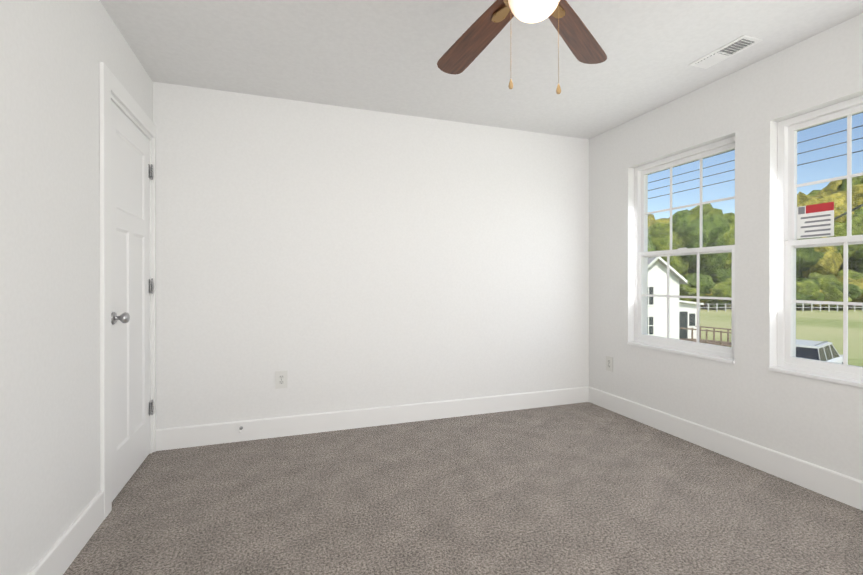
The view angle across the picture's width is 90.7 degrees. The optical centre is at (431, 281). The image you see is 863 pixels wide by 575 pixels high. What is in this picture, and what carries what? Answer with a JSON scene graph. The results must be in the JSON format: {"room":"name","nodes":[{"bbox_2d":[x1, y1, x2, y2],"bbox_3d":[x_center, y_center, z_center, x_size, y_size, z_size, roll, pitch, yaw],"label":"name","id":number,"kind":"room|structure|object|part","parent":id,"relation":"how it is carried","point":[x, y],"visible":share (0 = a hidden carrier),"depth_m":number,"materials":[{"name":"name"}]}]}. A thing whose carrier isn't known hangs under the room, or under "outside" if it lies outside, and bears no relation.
{"room":"empty bedroom","nodes":[
{"label":"empty bedroom","id":0,"kind":"room"},
{"bbox_2d":[0,0,152,574],"bbox_3d":[-1.256,-0.096,0.894,0.160,2.440,4.016,0,0,-19],"label":"wall","id":1,"kind":"structure","parent":0,"point":[53,53],"depth_m":1.57,"materials":[{"name":"paint"}]},
{"bbox_2d":[27,491,103,574],"bbox_3d":[-1.030,1.055,0.515,0.014,0.140,3.145,0,0,-19],"label":"baseboard","id":2,"kind":"structure","parent":1,"relation":"attached to","point":[62,553],"depth_m":1.71,"materials":[{"name":"white wood"}]},
{"bbox_2d":[99,62,155,519],"bbox_3d":[-1.764,0.045,2.382,0.177,2.150,0.870,0,0,-19],"label":"door frame","id":3,"kind":"structure","parent":1,"relation":"attached to","point":[113,89],"depth_m":2.05,"materials":[{"name":"white wood"}]},
{"bbox_2d":[111,100,152,500],"bbox_3d":[-1.698,0.098,2.448,0.105,2.027,0.720,0,0,-19],"label":"door","id":4,"kind":"structure","parent":1,"relation":"in","point":[130,276],"depth_m":2.40,"materials":[{"name":"white wood"}]},
{"bbox_3d":[-1.584,0.186,2.175,0.070,0.066,0.066,0,0,-19],"label":"knob","id":5,"kind":"part","parent":4,"relation":"part of","materials":[{"name":"grey metal"}]},
{"bbox_3d":[-1.816,0.054,2.761,0.018,1.632,0.050,0,0,-19],"label":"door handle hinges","id":6,"kind":"part","parent":4,"relation":"part of","materials":[{"name":"silver metal"}]},
{"bbox_2d":[153,82,588,428],"bbox_3d":[-0.213,-0.103,3.469,3.823,2.440,0.160,0,0,-19],"label":"wall","id":7,"kind":"structure","parent":0,"point":[330,258],"depth_m":3.25,"materials":[{"name":"paint"}]},
{"bbox_2d":[275,370,286,388],"bbox_3d":[-1.084,0.708,3.078,0.082,0.126,0.008,0,0,-19],"label":"electrical outlet","id":8,"kind":"object","parent":7,"relation":"attached to","point":[280,379],"visible":1,"depth_m":3.07,"materials":[{"name":"white plastic"}]},
{"bbox_2d":[156,386,588,450],"bbox_3d":[-0.184,1.047,3.389,3.503,0.140,0.014,0,0,-19],"label":"baseboard","id":9,"kind":"structure","parent":7,"relation":"attached to","point":[200,435],"depth_m":3.24,"materials":[{"name":"white wood"}]},
{"bbox_2d":[63,402,862,574],"bbox_3d":[0.474,1.182,1.500,3.823,0.120,4.336,0,0,-19],"label":"floor","id":10,"kind":"structure","parent":0,"point":[586,488],"depth_m":2.10,"materials":[{"name":"carpet"}]},
{"bbox_2d":[100,0,862,138],"bbox_3d":[0.474,-1.378,1.494,3.823,0.120,4.336,0,0,-19],"label":"ceiling","id":11,"kind":"structure","parent":0,"point":[380,55],"depth_m":2.44,"materials":[{"name":"paint"}]},
{"bbox_2d":[437,0,606,93],"bbox_3d":[0.327,-0.970,1.425,1.330,0.693,1.417,0,0,-19],"label":"ceiling fan","id":12,"kind":"object","parent":11,"relation":"hanging from","point":[473,41],"visible":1,"depth_m":1.73,"materials":[{"name":"brown wood"}]},
{"bbox_3d":[0.346,-0.924,1.431,0.176,0.082,0.176,0,0,-19],"label":"lamp shade","id":13,"kind":"part","parent":12,"relation":"part of","materials":[{"name":"white glass"}]},
{"bbox_3d":[0.346,-0.822,1.431,0.152,0.397,0.095,0,0,-19],"label":"cord","id":14,"kind":"part","parent":12,"relation":"part of","materials":[{"name":"gold metal"}]},
{"bbox_2d":[689,35,762,68],"bbox_3d":[1.685,-1.313,2.458,0.144,0.012,0.330,0,0,-19],"label":"ceiling vent","id":15,"kind":"object","parent":11,"relation":"in","point":[734,47],"visible":1,"depth_m":2.44,"materials":[{"name":"white metal"}]},
{"bbox_2d":[589,13,862,480],"bbox_3d":[2.203,-0.099,2.099,0.160,2.440,4.016,0,0,-19],"label":"wall","id":16,"kind":"structure","parent":0,"point":[748,396],"depth_m":2.64,"materials":[{"name":"paint"}]},
{"bbox_2d":[606,356,612,371],"bbox_3d":[1.551,0.717,3.718,0.008,0.126,0.082,0,0,-19],"label":"electrical outlet","id":17,"kind":"object","parent":16,"relation":"attached to","point":[609,363],"visible":1,"depth_m":3.71,"materials":[{"name":"white plastic"}]},
{"bbox_2d":[627,136,734,363],"bbox_3d":[1.848,-0.212,3.132,0.192,1.560,0.980,0,0,-19],"label":"window","id":18,"kind":"structure","parent":16,"relation":"in","point":[642,337],"depth_m":3.21,"materials":[{"name":"white plastic"}]},
{"bbox_2d":[588,386,862,510],"bbox_3d":[2.120,1.051,2.074,0.014,0.140,4.016,0,0,-19],"label":"baseboard","id":19,"kind":"structure","parent":16,"relation":"attached to","point":[842,488],"depth_m":2.61,"materials":[{"name":"white wood"}]},
{"bbox_2d":[768,95,862,387],"bbox_3d":[2.205,-0.209,2.107,0.192,1.560,0.980,0,0,-19],"label":"window","id":20,"kind":"structure","parent":16,"relation":"in","point":[788,360],"depth_m":2.41,"materials":[{"name":"white plastic"}]},
{"bbox_2d":[797,202,833,238],"bbox_3d":[2.140,-0.338,2.380,0.002,0.185,0.176,0,0,-19],"label":"sign","id":21,"kind":"object","parent":20,"relation":"attached to","point":[815,220],"visible":1,"depth_m":2.38,"materials":[{"name":"white paper"}]},
{"bbox_3d":[2.222,-0.218,2.113,0.030,1.312,0.750,0,0,-19],"label":"panel glass","id":22,"kind":"part","parent":20,"relation":"part of","materials":[{"name":"clear glass"}]},
{"bbox_2d":[648,112,862,219],"bbox_3d":[21.486,-0.673,18.992,46.737,10.700,126.320,0,0,-19],"label":"cords","id":23,"kind":"object","parent":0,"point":[853,209],"depth_m":13.82,"materials":[{"name":"grey metal"}]},
{"label":"outside","id":24,"kind":"structure","parent":0,"visible":0},
{"bbox_2d":[699,304,862,366],"bbox_3d":[94.085,4.555,122.652,380.000,0.500,470.000,0,0,-19],"label":"lawn","id":25,"kind":"structure","parent":24,"point":[725,322],"depth_m":42.81,"materials":[{"name":"green plant"}]},
{"bbox_2d":[648,236,656,251],"bbox_3d":[34.488,-2.864,74.780,13.489,14.822,14.616,0,0,-19],"label":"tree","id":26,"kind":"object","parent":25,"relation":"on","point":[650,242],"depth_m":67.77,"materials":[{"name":"green plant"}]},
{"bbox_2d":[648,209,725,274],"bbox_3d":[41.998,-3.790,72.629,16.460,16.677,16.345,0,0,-19],"label":"tree","id":27,"kind":"object","parent":25,"relation":"on","point":[658,232],"depth_m":66.33,"materials":[{"name":"green plant"}]},
{"bbox_2d":[648,257,731,346],"bbox_3d":[16.843,1.174,33.569,8.582,6.971,11.295,0,0,-19],"label":"house","id":28,"kind":"structure","parent":25,"relation":"on","point":[652,301],"depth_m":30.14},
{"bbox_2d":[679,273,715,301],"bbox_3d":[40.094,1.406,67.836,8.599,6.312,8.311,0,0,-19],"label":"tree","id":29,"kind":"object","parent":25,"relation":"on","point":[692,279],"depth_m":64.72,"materials":[{"name":"green plant"}]},
{"bbox_2d":[669,203,734,306],"bbox_3d":[46.145,-4.593,72.457,15.588,18.286,14.702,0,0,-19],"label":"tree","id":30,"kind":"object","parent":25,"relation":"on","point":[706,264],"depth_m":68.03,"materials":[{"name":"green plant"}]},
{"bbox_2d":[696,284,731,308],"bbox_3d":[44.413,2.232,68.306,8.223,4.680,8.356,0,0,-19],"label":"tree","id":31,"kind":"object","parent":25,"relation":"on","point":[718,294],"depth_m":65.93,"materials":[{"name":"green plant"}]},
{"bbox_2d":[715,278,731,308],"bbox_3d":[48.048,1.935,69.219,9.372,5.237,8.973,0,0,-19],"label":"tree","id":32,"kind":"object","parent":25,"relation":"on","point":[728,282],"depth_m":66.70,"materials":[{"name":"green plant"}]},
{"bbox_2d":[723,212,734,231],"bbox_3d":[55.357,-3.916,76.849,16.388,16.899,15.109,0,0,-19],"label":"tree","id":33,"kind":"object","parent":25,"relation":"on","point":[728,216],"depth_m":74.82,"materials":[{"name":"green plant"}]},
{"bbox_2d":[699,303,862,311],"bbox_3d":[50.294,3.885,63.552,62.479,1.250,0.152,0,0,-1],"label":"fence","id":34,"kind":"object","parent":25,"relation":"on","point":[802,307],"depth_m":63.60,"materials":[{"name":"grey wood"}]},
{"bbox_2d":[796,278,820,306],"bbox_3d":[56.836,1.882,68.448,8.663,5.372,9.420,0,0,-19],"label":"tree","id":35,"kind":"object","parent":25,"relation":"on","point":[803,291],"depth_m":64.57,"materials":[{"name":"green plant"}]},
{"bbox_2d":[808,190,820,195],"bbox_3d":[90.303,-8.448,93.712,18.064,25.880,16.286,0,0,-19],"label":"tree","id":36,"kind":"object","parent":25,"relation":"on","point":[813,192],"depth_m":96.99,"materials":[{"name":"green plant"}]},
{"bbox_2d":[796,238,840,277],"bbox_3d":[60.549,-3.867,75.712,16.257,16.821,18.506,0,0,-19],"label":"tree","id":37,"kind":"object","parent":25,"relation":"on","point":[810,254],"depth_m":67.72,"materials":[{"name":"green plant"}]},
{"bbox_2d":[797,191,862,306],"bbox_3d":[65.207,-5.497,73.254,14.468,20.076,13.614,0,0,-19],"label":"tree","id":38,"kind":"object","parent":25,"relation":"on","point":[838,210],"depth_m":68.50,"materials":[{"name":"green plant"}]},
{"bbox_2d":[807,272,862,309],"bbox_3d":[62.041,1.544,67.622,9.508,6.036,9.171,0,0,-19],"label":"tree","id":39,"kind":"object","parent":25,"relation":"on","point":[854,287],"depth_m":65.14,"materials":[{"name":"green plant"}]},
{"bbox_2d":[816,176,862,271],"bbox_3d":[73.306,-7.288,75.734,14.166,23.655,14.426,0,0,-19],"label":"tree","id":40,"kind":"object","parent":25,"relation":"on","point":[841,187],"depth_m":71.86,"materials":[{"name":"green plant"}]},
{"bbox_2d":[837,269,862,309],"bbox_3d":[66.567,1.245,68.057,8.356,6.614,7.576,0,0,-19],"label":"tree","id":41,"kind":"object","parent":25,"relation":"on","point":[856,278],"depth_m":66.75,"materials":[{"name":"green plant"}]},
{"bbox_2d":[855,258,862,273],"bbox_3d":[78.709,-7.178,75.191,16.836,23.439,15.950,0,0,-19],"label":"tree","id":42,"kind":"object","parent":25,"relation":"on","point":[859,261],"depth_m":71.11,"materials":[{"name":"green plant"}]},
{"bbox_3d":[26.426,4.626,-3.840,8.000,0.020,55.600,0,0,-19],"label":"path","id":43,"kind":"object","parent":25,"relation":"on","visible":0},
{"bbox_2d":[796,339,842,363],"bbox_3d":[17.858,3.653,20.178,4.720,1.800,1.920,0,0,-36],"label":"car","id":44,"kind":"object","parent":43,"relation":"on","point":[830,350],"depth_m":18.91,"materials":[{"name":"white paint"}]}
]}

